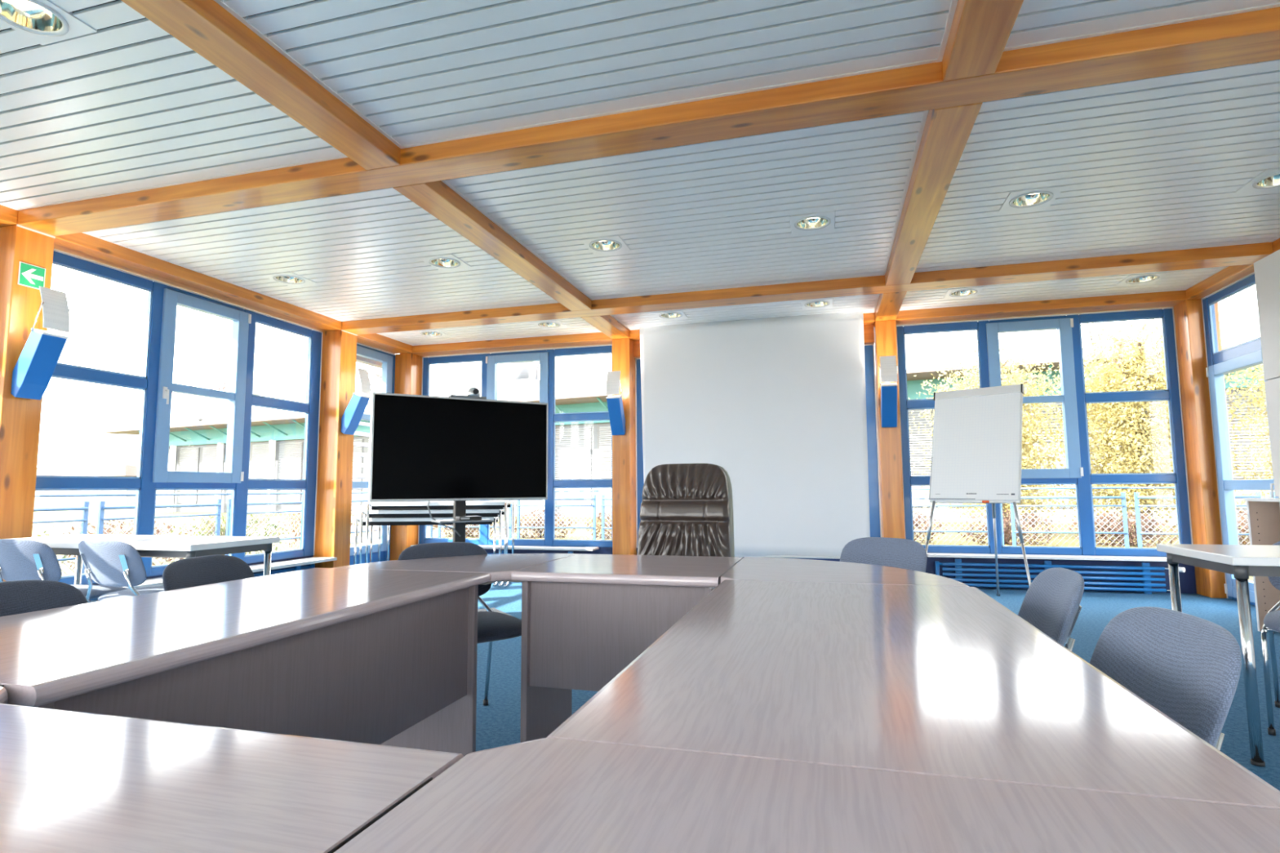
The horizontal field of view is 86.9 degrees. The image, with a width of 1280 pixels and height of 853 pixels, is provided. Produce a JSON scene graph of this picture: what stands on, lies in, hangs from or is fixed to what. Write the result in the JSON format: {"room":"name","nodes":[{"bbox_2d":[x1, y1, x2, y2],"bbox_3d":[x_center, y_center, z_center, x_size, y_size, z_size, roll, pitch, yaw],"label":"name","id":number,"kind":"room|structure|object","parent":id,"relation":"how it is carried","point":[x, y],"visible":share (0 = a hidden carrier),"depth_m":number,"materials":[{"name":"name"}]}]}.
{"room":"conference room","nodes":[
{"label":"conference room","id":0,"kind":"room"},
{"bbox_2d":[93,555,313,585],"bbox_3d":[-4.923,1.171,2.780,0.050,0.350,9.708,-2,-6,15],"label":"wall","id":1,"kind":"structure","parent":0,"point":[274,561],"depth_m":6.94,"materials":[{"name":"blue paint"}]},
{"bbox_2d":[35,248,323,584],"bbox_3d":[-3.988,0.043,6.150,0.131,2.507,2.944,-2,-6,15],"label":"window","id":2,"kind":"structure","parent":1,"relation":"in","point":[157,386],"depth_m":6.01,"materials":[{"name":"blue paint"}]},
{"bbox_2d":[124,556,337,589],"bbox_3d":[-3.832,1.317,5.989,0.315,0.030,2.901,-2,-6,15],"label":"window sill","id":3,"kind":"structure","parent":1,"relation":"attached to","point":[295,562],"depth_m":6.67,"materials":[{"name":"white laminate"}]},
{"bbox_2d":[0,0,1279,346],"bbox_3d":[-0.336,-1.766,2.607,9.244,0.190,11.515,-2,-6,15],"label":"ceiling","id":4,"kind":"structure","parent":0,"point":[1156,164],"depth_m":3.82,"materials":[{"name":"white wood"}]},
{"bbox_2d":[0,0,97,44],"bbox_3d":[-2.445,-1.698,2.699,0.312,0.119,0.312,-2,-6,15],"label":"recessed light","id":5,"kind":"object","parent":4,"relation":"in","point":[44,22],"visible":0.99,"depth_m":2.77,"materials":[{"name":"white metal"}]},
{"bbox_2d":[39,231,342,331],"bbox_3d":[-3.904,-1.337,6.251,0.307,0.250,3.141,-2,-6,15],"label":"ceiling beam","id":6,"kind":"structure","parent":4,"relation":"attached to","point":[82,245],"depth_m":5.82,"materials":[{"name":"brown wood"}]},
{"bbox_2d":[120,0,400,169],"bbox_3d":[-2.318,-1.867,0.677,0.221,0.250,6.533,-2,-6,15],"label":"ceiling beam","id":7,"kind":"structure","parent":4,"relation":"attached to","point":[206,27],"depth_m":2.96,"materials":[{"name":"brown wood"}]},
{"bbox_2d":[261,271,315,285],"bbox_3d":[-3.161,-1.378,6.087,0.312,0.119,0.312,-2,-6,15],"label":"recessed light","id":8,"kind":"object","parent":4,"relation":"in","point":[289,278],"visible":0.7,"depth_m":6.11,"materials":[{"name":"silver metal"}]},
{"bbox_2d":[350,332,412,354],"bbox_3d":[-3.316,-1.145,8.358,0.307,0.250,1.250,-2,-6,15],"label":"ceiling beam","id":9,"kind":"structure","parent":4,"relation":"attached to","point":[375,340],"depth_m":8.45,"materials":[{"name":"brown wood"}]},
{"bbox_2d":[417,253,471,270],"bbox_3d":[-1.638,-1.427,5.668,0.312,0.119,0.312,-2,-6,15],"label":"recessed light","id":10,"kind":"object","parent":4,"relation":"in","point":[443,261],"visible":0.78,"depth_m":5.70,"materials":[{"name":"silver metal"}]},
{"bbox_2d":[393,180,591,311],"bbox_3d":[-0.989,-1.431,5.447,0.221,0.250,2.941,-2,-6,15],"label":"ceiling beam","id":11,"kind":"structure","parent":4,"relation":"attached to","point":[437,198],"depth_m":4.92,"materials":[{"name":"brown wood"}]},
{"bbox_2d":[409,332,612,356],"bbox_3d":[-1.726,-1.121,8.724,2.961,0.250,0.307,-2,-6,15],"label":"ceiling beam","id":12,"kind":"structure","parent":4,"relation":"attached to","point":[597,338],"depth_m":8.58,"materials":[{"name":"brown wood"}]},
{"bbox_2d":[579,234,630,253],"bbox_3d":[-0.270,-1.471,5.290,0.312,0.119,0.312,-2,-6,15],"label":"recessed light","id":13,"kind":"object","parent":4,"relation":"in","point":[610,243],"visible":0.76,"depth_m":5.33,"materials":[{"name":"silver metal"}]},
{"bbox_2d":[581,315,633,341],"bbox_3d":[-0.339,-1.219,7.779,0.221,0.250,1.396,-2,-6,15],"label":"ceiling beam","id":14,"kind":"structure","parent":4,"relation":"attached to","point":[607,325],"depth_m":7.59,"materials":[{"name":"brown wood"}]},
{"bbox_2d":[17,6,1279,235],"bbox_3d":[-0.008,-1.616,3.537,8.659,0.250,0.234,-2,-6,15],"label":"ceiling beam","id":15,"kind":"structure","parent":4,"relation":"attached to","point":[1250,37],"depth_m":3.35,"materials":[{"name":"brown wood"}]},
{"bbox_2d":[639,311,870,559],"bbox_3d":[1.216,0.110,7.531,2.515,2.661,0.036,-2,-6,15],"label":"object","id":16,"kind":"object","parent":4,"relation":"hanging from","point":[778,403],"visible":0.84,"depth_m":7.46,"materials":[{"name":"white paint"}]},
{"bbox_2d":[342,242,1272,334],"bbox_3d":[0.844,-1.337,6.596,8.659,0.250,0.261,-2,-6,15],"label":"ceiling beam","id":17,"kind":"structure","parent":4,"relation":"attached to","point":[1244,254],"depth_m":6.21,"materials":[{"name":"brown wood"}]},
{"bbox_2d":[789,210,835,232],"bbox_3d":[1.243,-1.520,4.873,0.312,0.119,0.312,-2,-6,15],"label":"recessed light","id":18,"kind":"object","parent":4,"relation":"in","point":[824,220],"visible":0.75,"depth_m":4.91,"materials":[{"name":"silver metal"}]},
{"bbox_2d":[874,291,906,323],"bbox_3d":[2.565,-1.312,6.978,0.212,0.250,1.396,-2,-6,15],"label":"ceiling beam","id":19,"kind":"structure","parent":4,"relation":"attached to","point":[889,304],"depth_m":6.78,"materials":[{"name":"brown wood"}]},
{"bbox_2d":[884,102,982,284],"bbox_3d":[1.915,-1.525,4.647,0.212,0.250,2.941,-2,-6,15],"label":"ceiling beam","id":20,"kind":"structure","parent":4,"relation":"attached to","point":[947,131],"depth_m":4.03,"materials":[{"name":"brown wood"}]},
{"bbox_2d":[942,0,1023,80],"bbox_3d":[0.586,-1.961,-0.123,0.212,0.250,6.533,-2,-6,15],"label":"ceiling beam","id":21,"kind":"structure","parent":4,"relation":"attached to","point":[980,30],"depth_m":2.73,"materials":[{"name":"brown wood"}]},
{"bbox_2d":[999,184,1065,211],"bbox_3d":[2.601,-1.564,4.498,0.312,0.119,0.312,-2,-6,15],"label":"recessed light","id":22,"kind":"object","parent":4,"relation":"in","point":[1043,196],"visible":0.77,"depth_m":4.52,"materials":[{"name":"silver metal"}]},
{"bbox_2d":[895,289,1195,325],"bbox_3d":[4.222,-1.314,7.084,2.926,0.250,0.307,-2,-6,15],"label":"ceiling beam","id":23,"kind":"structure","parent":4,"relation":"attached to","point":[1164,299],"depth_m":6.98,"materials":[{"name":"brown wood"}]},
{"bbox_2d":[1186,238,1279,299],"bbox_3d":[3.988,-1.853,1.276,0.258,0.250,11.058,-2,-6,15],"label":"ceiling beam","id":24,"kind":"structure","parent":4,"relation":"attached to","point":[1228,275],"depth_m":6.06,"materials":[{"name":"brown wood"}]},
{"bbox_2d":[1235,167,1279,192],"bbox_3d":[3.998,-1.599,4.223,0.312,0.119,0.312,-2,-6,15],"label":"recessed light","id":25,"kind":"object","parent":4,"relation":"in","point":[1268,179],"visible":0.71,"depth_m":4.30,"materials":[{"name":"silver metal"}]},
{"bbox_2d":[418,543,1196,593],"bbox_3d":[1.254,1.596,7.785,8.700,0.350,0.060,-2,-6,15],"label":"wall","id":26,"kind":"structure","parent":0,"point":[1187,579],"depth_m":6.96,"materials":[{"name":"blue paint"}]},
{"bbox_2d":[417,344,612,547],"bbox_3d":[-1.598,0.262,8.664,2.794,2.507,0.131,-2,-6,15],"label":"window","id":27,"kind":"structure","parent":26,"relation":"in","point":[546,357],"depth_m":8.61,"materials":[{"name":"blue paint"}]},
{"bbox_2d":[635,343,881,547],"bbox_3d":[1.304,0.268,7.890,2.794,2.312,0.064,-2,-6,15],"label":"window","id":28,"kind":"structure","parent":26,"relation":"in","point":[875,524],"depth_m":7.56,"materials":[{"name":"blue paint"}]},
{"bbox_2d":[896,306,1192,556],"bbox_3d":[4.144,0.076,7.081,2.654,2.507,0.131,-2,-6,15],"label":"window","id":29,"kind":"structure","parent":26,"relation":"in","point":[1073,397],"depth_m":7.00,"materials":[{"name":"blue paint"}]},
{"bbox_2d":[926,552,1167,561],"bbox_3d":[4.153,1.325,6.851,2.320,0.027,0.225,-2,-6,15],"label":"window sill","id":30,"kind":"structure","parent":26,"relation":"attached to","point":[929,554],"depth_m":6.79,"materials":[{"name":"white laminate"}]},
{"bbox_2d":[475,582,1279,791],"bbox_3d":[-0.274,1.381,2.407,9.674,0.200,11.715,-2,-6,15],"label":"floor","id":31,"kind":"structure","parent":0,"point":[498,723],"depth_m":4.11,"materials":[{"name":"blue carpet"}]},
{"bbox_2d":[0,224,55,582],"bbox_3d":[-4.316,0.073,4.583,0.311,2.862,0.234,-2,-6,15],"label":"column","id":32,"kind":"structure","parent":31,"relation":"on","point":[20,304],"depth_m":4.55,"materials":[{"name":"brown wood"}]},
{"bbox_2d":[17,261,45,289],"bbox_3d":[-4.174,-1.032,4.637,0.008,0.158,0.158,-2,-6,15],"label":"exit sign","id":33,"kind":"object","parent":32,"relation":"attached to","point":[32,276],"visible":0.93,"depth_m":4.63,"materials":[{"name":"green plastic"}]},
{"bbox_2d":[10,285,72,399],"bbox_3d":[-4.046,-0.559,4.564,0.266,0.740,0.191,-2,-6,15],"label":"wall lamp","id":34,"kind":"object","parent":32,"relation":"attached to","point":[34,368],"depth_m":4.52,"materials":[{"name":"blue metal"}]},
{"bbox_2d":[0,579,88,617],"bbox_3d":[-1.580,0.825,1.725,0.581,0.801,0.488,-3,-6,27],"label":"chair","id":35,"kind":"object","parent":31,"relation":"on","point":[16,597],"visible":0.12,"depth_m":1.96,"materials":[{"name":"grey fabric"}]},
{"bbox_2d":[0,538,127,602],"bbox_3d":[-3.415,1.046,3.966,0.488,0.801,0.581,-1,-5,11],"label":"chair","id":36,"kind":"object","parent":31,"relation":"on","point":[20,559],"visible":0.55,"depth_m":3.75,"materials":[{"name":"silver metal"}]},
{"bbox_2d":[78,539,164,603],"bbox_3d":[-2.842,1.034,3.881,0.488,0.801,0.581,-2,-6,17],"label":"chair","id":37,"kind":"object","parent":31,"relation":"on","point":[108,562],"visible":0.63,"depth_m":3.67,"materials":[{"name":"silver metal"}]},
{"bbox_2d":[13,533,279,584],"bbox_3d":[-3.136,1.074,4.121,1.660,0.768,0.620,-2,-6,15],"label":"table","id":38,"kind":"object","parent":31,"relation":"on","point":[147,545],"visible":0.56,"depth_m":3.96,"materials":[{"name":"laminate"}]},
{"bbox_2d":[162,555,254,591],"bbox_3d":[-1.437,0.901,2.552,0.581,0.801,0.488,-1,-5,7],"label":"chair","id":39,"kind":"object","parent":31,"relation":"on","point":[211,569],"visible":0.19,"depth_m":2.60,"materials":[{"name":"grey fabric"}]},
{"bbox_2d":[0,703,463,852],"bbox_3d":[-0.708,0.739,0.515,0.814,0.734,0.800,-2,-6,15],"label":"conference table","id":40,"kind":"object","parent":31,"relation":"on","point":[71,781],"visible":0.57,"depth_m":0.73,"materials":[{"name":"grey laminate"}]},
{"bbox_2d":[0,568,490,756],"bbox_3d":[-1.175,0.873,1.928,0.820,0.734,1.557,-2,-6,15],"label":"conference table","id":41,"kind":"object","parent":31,"relation":"on","point":[381,657],"visible":0.7,"depth_m":1.79,"materials":[{"name":"grey laminate"}]},
{"bbox_2d":[313,329,357,568],"bbox_3d":[-3.463,0.352,7.643,0.311,2.862,0.261,-2,-6,15],"label":"column","id":42,"kind":"structure","parent":31,"relation":"on","point":[338,378],"depth_m":7.55,"materials":[{"name":"brown wood"}]},
{"bbox_2d":[341,367,372,435],"bbox_3d":[-3.198,-0.281,7.607,0.266,0.740,0.191,-2,-6,15],"label":"wall lamp","id":43,"kind":"object","parent":42,"relation":"attached to","point":[352,416],"depth_m":7.55,"materials":[{"name":"blue metal"}]},
{"bbox_2d":[390,353,422,560],"bbox_3d":[-3.107,0.473,8.963,0.289,2.862,0.307,-2,-6,15],"label":"column","id":44,"kind":"structure","parent":31,"relation":"on","point":[408,366],"depth_m":8.90,"materials":[{"name":"brown wood"}]},
{"bbox_2d":[349,342,395,564],"bbox_3d":[-3.377,0.407,8.323,0.131,2.837,1.104,-2,-6,15],"label":"door","id":45,"kind":"structure","parent":44,"relation":"attached to","point":[388,359],"depth_m":8.57,"materials":[{"name":"blue paint"}]},
{"bbox_2d":[353,515,502,586],"bbox_3d":[-2.362,1.401,7.634,1.510,0.757,0.600,0,-5,-5],"label":"folding table","id":46,"kind":"object","parent":31,"relation":"on","point":[382,521],"visible":0.62,"depth_m":7.40,"materials":[{"name":"grey metal"}]},
{"bbox_2d":[359,507,508,587],"bbox_3d":[-2.296,1.360,7.653,1.505,0.842,0.720,0,-5,-5],"label":"folding table","id":47,"kind":"object","parent":31,"relation":"on","point":[434,513],"visible":0.58,"depth_m":7.38,"materials":[{"name":"grey metal"}]},
{"bbox_2d":[364,500,514,587],"bbox_3d":[-2.225,1.319,7.673,1.490,0.927,0.840,0,-5,-5],"label":"folding table","id":48,"kind":"object","parent":31,"relation":"on","point":[475,504],"visible":0.75,"depth_m":7.34,"materials":[{"name":"grey metal"}]},
{"bbox_2d":[398,542,521,706],"bbox_3d":[-0.796,0.939,3.010,0.488,0.801,0.581,4,-7,-36],"label":"chair","id":49,"kind":"object","parent":31,"relation":"on","point":[492,626],"visible":0.22,"depth_m":3.17,"materials":[{"name":"silver metal"}]},
{"bbox_2d":[431,500,511,616],"bbox_3d":[-1.445,0.796,5.473,0.800,1.550,0.700,3,-6,-30],"label":"stand","id":50,"kind":"object","parent":31,"relation":"on","point":[459,507],"visible":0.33,"depth_m":5.50,"materials":[{"name":"black plastic"}]},
{"bbox_2d":[368,391,547,502],"bbox_3d":[-1.438,0.186,5.512,1.440,0.835,0.091,3,-6,-30],"label":"television","id":51,"kind":"object","parent":50,"relation":"attached to","point":[423,447],"visible":1,"depth_m":5.44,"materials":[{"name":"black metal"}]},
{"bbox_2d":[612,337,636,555],"bbox_3d":[-0.183,0.378,8.157,0.221,2.862,0.307,-2,-6,15],"label":"column","id":52,"kind":"structure","parent":31,"relation":"on","point":[624,446],"depth_m":8.02,"materials":[{"name":"brown wood"}]},
{"bbox_2d":[604,370,625,435],"bbox_3d":[-0.283,-0.274,7.946,0.191,0.740,0.266,-2,-6,15],"label":"wall lamp","id":53,"kind":"object","parent":52,"relation":"attached to","point":[615,404],"depth_m":7.88,"materials":[{"name":"blue metal"}]},
{"bbox_2d":[511,554,743,742],"bbox_3d":[-0.007,0.952,2.851,0.814,0.734,0.765,-2,-6,15],"label":"conference table","id":54,"kind":"object","parent":31,"relation":"on","point":[585,618],"visible":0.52,"depth_m":2.60,"materials":[{"name":"grey laminate"}]},
{"bbox_2d":[332,553,578,585],"bbox_3d":[-0.786,0.629,3.061,0.850,0.042,0.850,-2,-6,15],"label":"table","id":55,"kind":"object","parent":54,"relation":"attached to","point":[500,567],"visible":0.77,"depth_m":2.92,"materials":[{"name":"grey wood"}]},
{"bbox_2d":[637,462,734,556],"bbox_3d":[0.154,0.777,3.475,0.638,1.194,0.753,-2,-6,19],"label":"chair","id":56,"kind":"object","parent":31,"relation":"on","point":[686,509],"visible":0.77,"depth_m":3.72,"materials":[{"name":"brown leather"}]},
{"bbox_2d":[839,537,927,572],"bbox_3d":[1.044,0.942,3.165,0.581,0.801,0.488,5,-7,-43],"label":"chair","id":57,"kind":"object","parent":31,"relation":"on","point":[904,553],"visible":0.23,"depth_m":3.34,"materials":[{"name":"grey fabric"}]},
{"bbox_2d":[874,320,905,538],"bbox_3d":[2.721,0.284,7.356,0.212,2.862,0.307,-2,-6,15],"label":"column","id":58,"kind":"structure","parent":31,"relation":"on","point":[890,456],"depth_m":7.21,"materials":[{"name":"brown wood"}]},
{"bbox_2d":[879,355,898,427],"bbox_3d":[2.630,-0.368,7.143,0.191,0.740,0.266,-2,-6,15],"label":"wall uplighter","id":59,"kind":"structure","parent":58,"relation":"attached to","point":[888,367],"depth_m":7.08,"materials":[{"name":"blue metal"}]},
{"bbox_2d":[546,579,1279,809],"bbox_3d":[0.477,0.820,1.475,0.820,0.734,1.557,-2,-6,15],"label":"conference table","id":60,"kind":"object","parent":31,"relation":"on","point":[928,680],"visible":0.55,"depth_m":1.01,"materials":[{"name":"grey laminate"}]},
{"bbox_2d":[333,737,1279,852],"bbox_3d":[0.105,0.372,0.367,0.925,0.042,0.925,-2,-6,15],"label":"table","id":61,"kind":"object","parent":60,"relation":"attached to","point":[545,795],"visible":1,"depth_m":0.66,"materials":[{"name":"grey wood"}]},
{"bbox_2d":[709,556,968,588],"bbox_3d":[0.752,0.580,2.642,0.860,0.042,0.860,-2,-6,15],"label":"table","id":62,"kind":"object","parent":60,"relation":"attached to","point":[749,568],"visible":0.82,"depth_m":2.51,"materials":[{"name":"grey wood"}]},
{"bbox_2d":[924,383,1031,595],"bbox_3d":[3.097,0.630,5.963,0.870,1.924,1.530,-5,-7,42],"label":"flip chart","id":63,"kind":"object","parent":31,"relation":"on","point":[976,452],"visible":0.98,"depth_m":5.77,"materials":[{"name":"white paint"}]},
{"bbox_2d":[1017,567,1084,651],"bbox_3d":[1.024,0.839,2.065,0.581,0.801,0.488,-2,-6,17],"label":"chair","id":64,"kind":"object","parent":31,"relation":"on","point":[1051,602],"visible":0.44,"depth_m":1.98,"materials":[{"name":"grey fabric"}]},
{"bbox_2d":[934,559,1185,594],"bbox_3d":[4.164,1.508,6.778,2.207,0.300,0.141,-2,-6,15],"label":"radiator","id":65,"kind":"object","parent":31,"relation":"on","point":[1145,567],"visible":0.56,"depth_m":6.75,"materials":[{"name":"blue metal"}]},
{"bbox_2d":[1088,606,1241,751],"bbox_3d":[0.794,0.772,1.327,0.581,0.801,0.488,-1,-5,11],"label":"chair","id":66,"kind":"object","parent":31,"relation":"on","point":[1187,667],"visible":0.36,"depth_m":1.26,"materials":[{"name":"grey fabric"}]},
{"bbox_2d":[1173,298,1239,598],"bbox_3d":[5.518,0.194,6.585,0.258,2.862,0.307,-2,-6,15],"label":"column","id":67,"kind":"structure","parent":31,"relation":"on","point":[1188,319],"depth_m":6.52,"materials":[{"name":"brown wood"}]},
{"bbox_2d":[1156,543,1279,767],"bbox_3d":[3.105,0.890,2.649,1.550,0.778,0.630,-2,-6,15],"label":"table","id":68,"kind":"object","parent":31,"relation":"on","point":[1242,562],"visible":0.77,"depth_m":2.60,"materials":[{"name":"laminate"}]},
{"bbox_2d":[1244,497,1279,631],"bbox_3d":[4.397,0.911,3.928,0.410,0.957,2.010,-2,-6,15],"label":"open shelf unit","id":69,"kind":"object","parent":31,"relation":"on","point":[1263,513],"visible":0.62,"depth_m":4.91,"materials":[{"name":"brown wood"}]},
{"bbox_2d":[1253,248,1279,506],"bbox_3d":[4.354,0.019,3.641,0.385,2.680,2.400,-2,-6,15],"label":"whiteboard","id":70,"kind":"object","parent":31,"relation":"on","point":[1267,269],"visible":1,"depth_m":4.79,"materials":[{"name":"grey metal"}]},
{"bbox_2d":[1260,541,1279,736],"bbox_3d":[3.012,0.904,2.902,0.581,0.801,0.488,5,-7,-44],"label":"chair","id":71,"kind":"object","parent":31,"relation":"on","point":[1271,622],"visible":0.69,"depth_m":2.91,"materials":[{"name":"silver metal"}]},
{"bbox_3d":[3.921,-0.350,0.635,0.120,2.862,10.055,-2,-6,15],"label":"wall","id":72,"kind":"structure","parent":0,"visible":0},
{"bbox_2d":[1201,271,1278,605],"bbox_3d":[5.337,0.137,5.959,0.131,2.862,1.014,-2,-6,15],"label":"window","id":73,"kind":"structure","parent":72,"relation":"in","point":[1247,354],"depth_m":6.27,"materials":[{"name":"blue paint"}]},
{"label":"outside","id":74,"kind":"structure","parent":0,"visible":0},
{"bbox_2d":[31,504,1253,581],"bbox_3d":[22.741,8.771,81.441,320.000,0.400,230.000,-2,-6,15],"label":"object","id":75,"kind":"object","parent":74,"point":[93,508],"depth_m":19.86,"materials":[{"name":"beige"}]},
{"bbox_2d":[31,493,97,575],"bbox_3d":[-7.423,1.356,7.864,0.072,1.116,2.000,-2,-6,15],"label":"fence panel","id":76,"kind":"object","parent":75,"relation":"on","point":[85,508],"visible":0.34,"depth_m":8.55,"materials":[{"name":"blue paint"}]},
{"bbox_2d":[34,453,137,504],"bbox_3d":[-54.759,5.598,70.967,14.800,5.000,8.900,-2,-6,18],"label":"building","id":77,"kind":"structure","parent":75,"relation":"on","point":[122,467],"depth_m":66.53,"materials":[{"name":"white"}]},
{"bbox_2d":[53,514,192,569],"bbox_3d":[-8.104,1.795,10.636,1.949,0.828,1.975,-2,-6,15],"label":"shrub","id":78,"kind":"object","parent":75,"relation":"on","point":[108,531],"visible":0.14,"depth_m":10.57,"materials":[{"name":"green plant"}]},
{"bbox_2d":[96,493,226,565],"bbox_3d":[-6.888,1.532,9.783,0.072,1.116,2.000,-2,-6,15],"label":"fence panel","id":79,"kind":"object","parent":75,"relation":"on","point":[101,507],"visible":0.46,"depth_m":9.85,"materials":[{"name":"blue paint"}]},
{"bbox_2d":[172,373,262,422],"bbox_3d":[-99.434,2.442,154.055,40.122,27.512,2.400,-3,-6,29],"label":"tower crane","id":80,"kind":"object","parent":75,"relation":"on","point":[220,381],"visible":0.4,"depth_m":151.26,"materials":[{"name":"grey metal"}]},
{"bbox_2d":[170,509,290,555],"bbox_3d":[-7.521,1.951,12.318,1.964,0.829,1.946,-2,-6,15],"label":"shrub","id":81,"kind":"object","parent":75,"relation":"on","point":[223,529],"visible":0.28,"depth_m":12.23,"materials":[{"name":"green plant"}]},
{"bbox_2d":[225,492,302,555],"bbox_3d":[-6.353,1.707,11.703,0.072,1.116,2.000,-2,-6,15],"label":"fence panel","id":82,"kind":"object","parent":75,"relation":"on","point":[228,501],"visible":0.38,"depth_m":11.68,"materials":[{"name":"blue paint"}]},
{"bbox_2d":[350,355,382,543],"bbox_3d":[-3.627,0.490,8.557,0.120,2.920,1.272,-2,-6,15],"label":"blind","id":83,"kind":"object","parent":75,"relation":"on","point":[362,360],"visible":0.18,"depth_m":8.72,"materials":[{"name":"grey metal"}]},
{"bbox_2d":[511,507,577,538],"bbox_3d":[-2.345,2.307,16.075,1.809,0.748,1.042,-2,-6,15],"label":"shrub","id":84,"kind":"object","parent":75,"relation":"on","point":[540,530],"visible":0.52,"depth_m":15.97,"materials":[{"name":"green plant"}]},
{"bbox_2d":[516,490,598,540],"bbox_3d":[-1.864,1.976,14.912,2.000,1.116,0.072,-2,-6,15],"label":"fence panel","id":85,"kind":"object","parent":75,"relation":"on","point":[518,526],"visible":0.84,"depth_m":14.85,"materials":[{"name":"blue paint"}]},
{"bbox_2d":[96,345,1274,526],"bbox_3d":[-4.669,1.590,31.779,56.324,5.050,9.100,-3,-6,25],"label":"pavilion building","id":86,"kind":"structure","parent":75,"relation":"on","point":[583,449],"depth_m":27.94,"materials":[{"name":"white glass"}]},
{"bbox_2d":[177,448,198,490],"bbox_3d":[-26.142,2.474,39.036,1.700,2.429,0.065,-3,-6,25],"label":"blind","id":87,"kind":"object","parent":86,"relation":"hanging from","point":[188,457],"depth_m":39.08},
{"bbox_2d":[200,447,217,490],"bbox_3d":[-24.199,2.376,38.122,1.700,2.429,0.065,-3,-6,25],"label":"blind","id":88,"kind":"object","parent":86,"relation":"hanging from","point":[209,454],"depth_m":38.26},
{"bbox_2d":[250,444,269,479],"bbox_3d":[-20.312,2.180,36.293,1.700,2.429,0.065,-3,-6,25],"label":"blind","id":89,"kind":"object","parent":86,"relation":"hanging from","point":[260,463],"depth_m":36.41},
{"bbox_2d":[277,442,302,479],"bbox_3d":[-18.369,2.082,35.378,1.700,2.429,0.065,-3,-6,25],"label":"blind","id":90,"kind":"object","parent":86,"relation":"hanging from","point":[290,456],"depth_m":35.38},
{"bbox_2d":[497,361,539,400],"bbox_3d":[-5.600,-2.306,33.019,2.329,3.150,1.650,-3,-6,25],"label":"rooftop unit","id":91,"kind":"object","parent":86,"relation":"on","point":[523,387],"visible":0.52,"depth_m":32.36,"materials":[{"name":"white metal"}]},
{"bbox_2d":[555,427,590,479],"bbox_3d":[-2.823,1.297,28.062,1.700,2.429,0.065,-3,-6,25],"label":"blind","id":92,"kind":"object","parent":86,"relation":"hanging from","point":[572,445],"depth_m":28.08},
{"bbox_2d":[599,426,611,478],"bbox_3d":[-0.879,1.199,27.147,1.700,2.429,0.065,-3,-6,25],"label":"blind","id":93,"kind":"object","parent":86,"relation":"hanging from","point":[605,433],"depth_m":27.42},
{"bbox_2d":[908,410,932,475],"bbox_3d":[8.837,0.708,22.575,1.700,2.429,0.064,-3,-6,25],"label":"blind","id":94,"kind":"object","parent":86,"relation":"hanging from","point":[914,459],"depth_m":22.38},
{"bbox_2d":[1023,403,1064,441],"bbox_3d":[12.720,-0.123,20.805,1.700,1.154,0.064,-3,-6,25],"label":"blind","id":95,"kind":"object","parent":86,"relation":"hanging from","point":[1043,412],"depth_m":20.84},
{"bbox_2d":[1226,393,1272,479],"bbox_3d":[16.611,0.316,18.916,1.700,2.429,0.064,-3,-6,25],"label":"blind","id":96,"kind":"object","parent":86,"relation":"hanging from","point":[1234,420],"depth_m":18.82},
{"bbox_2d":[911,488,1004,546],"bbox_3d":[5.844,1.727,12.787,2.000,1.116,0.072,-2,-6,15],"label":"fence panel","id":97,"kind":"object","parent":75,"relation":"on","point":[913,498],"visible":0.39,"depth_m":12.77,"materials":[{"name":"blue paint"}]},
{"bbox_2d":[956,508,1057,545],"bbox_3d":[7.286,1.996,13.435,1.820,0.755,1.057,-2,-6,15],"label":"shrub","id":98,"kind":"object","parent":75,"relation":"on","point":[1006,522],"visible":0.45,"depth_m":13.30,"materials":[{"name":"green plant"}]},
{"bbox_2d":[909,331,1116,537],"bbox_3d":[7.928,0.209,15.294,4.742,4.600,3.303,0,-5,-2],"label":"willow tree","id":99,"kind":"object","parent":75,"relation":"on","point":[1027,441],"visible":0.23,"depth_m":14.95,"materials":[{"name":"yellow plant"}]},
{"bbox_2d":[1009,487,1130,547],"bbox_3d":[7.771,1.665,12.255,2.000,1.116,0.072,-2,-6,15],"label":"fence panel","id":100,"kind":"object","parent":75,"relation":"on","point":[1122,496],"visible":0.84,"depth_m":12.26,"materials":[{"name":"blue paint"}]},
{"bbox_2d":[1068,509,1177,546],"bbox_3d":[9.207,1.945,12.897,1.791,0.729,1.025,-2,-6,15],"label":"shrub","id":101,"kind":"object","parent":75,"relation":"on","point":[1131,540],"visible":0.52,"depth_m":12.78,"materials":[{"name":"green plant"}]},
{"bbox_2d":[1024,311,1270,539],"bbox_3d":[10.900,-0.107,14.698,4.648,5.077,3.830,2,-6,-20],"label":"willow tree","id":102,"kind":"object","parent":75,"relation":"on","point":[1138,450],"visible":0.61,"depth_m":14.40,"materials":[{"name":"yellow plant"}]},
{"bbox_2d":[1130,486,1261,547],"bbox_3d":[9.698,1.602,11.724,2.000,1.116,0.072,-2,-6,15],"label":"fence panel","id":103,"kind":"object","parent":75,"relation":"on","point":[1258,494],"visible":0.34,"depth_m":11.89,"materials":[{"name":"blue paint"}]},
{"bbox_2d":[1225,327,1273,515],"bbox_3d":[13.911,-0.040,14.040,4.673,4.784,3.573,2,-6,-20],"label":"willow tree","id":104,"kind":"object","parent":75,"relation":"on","point":[1260,402],"visible":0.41,"depth_m":14.32,"materials":[{"name":"yellow plant"}]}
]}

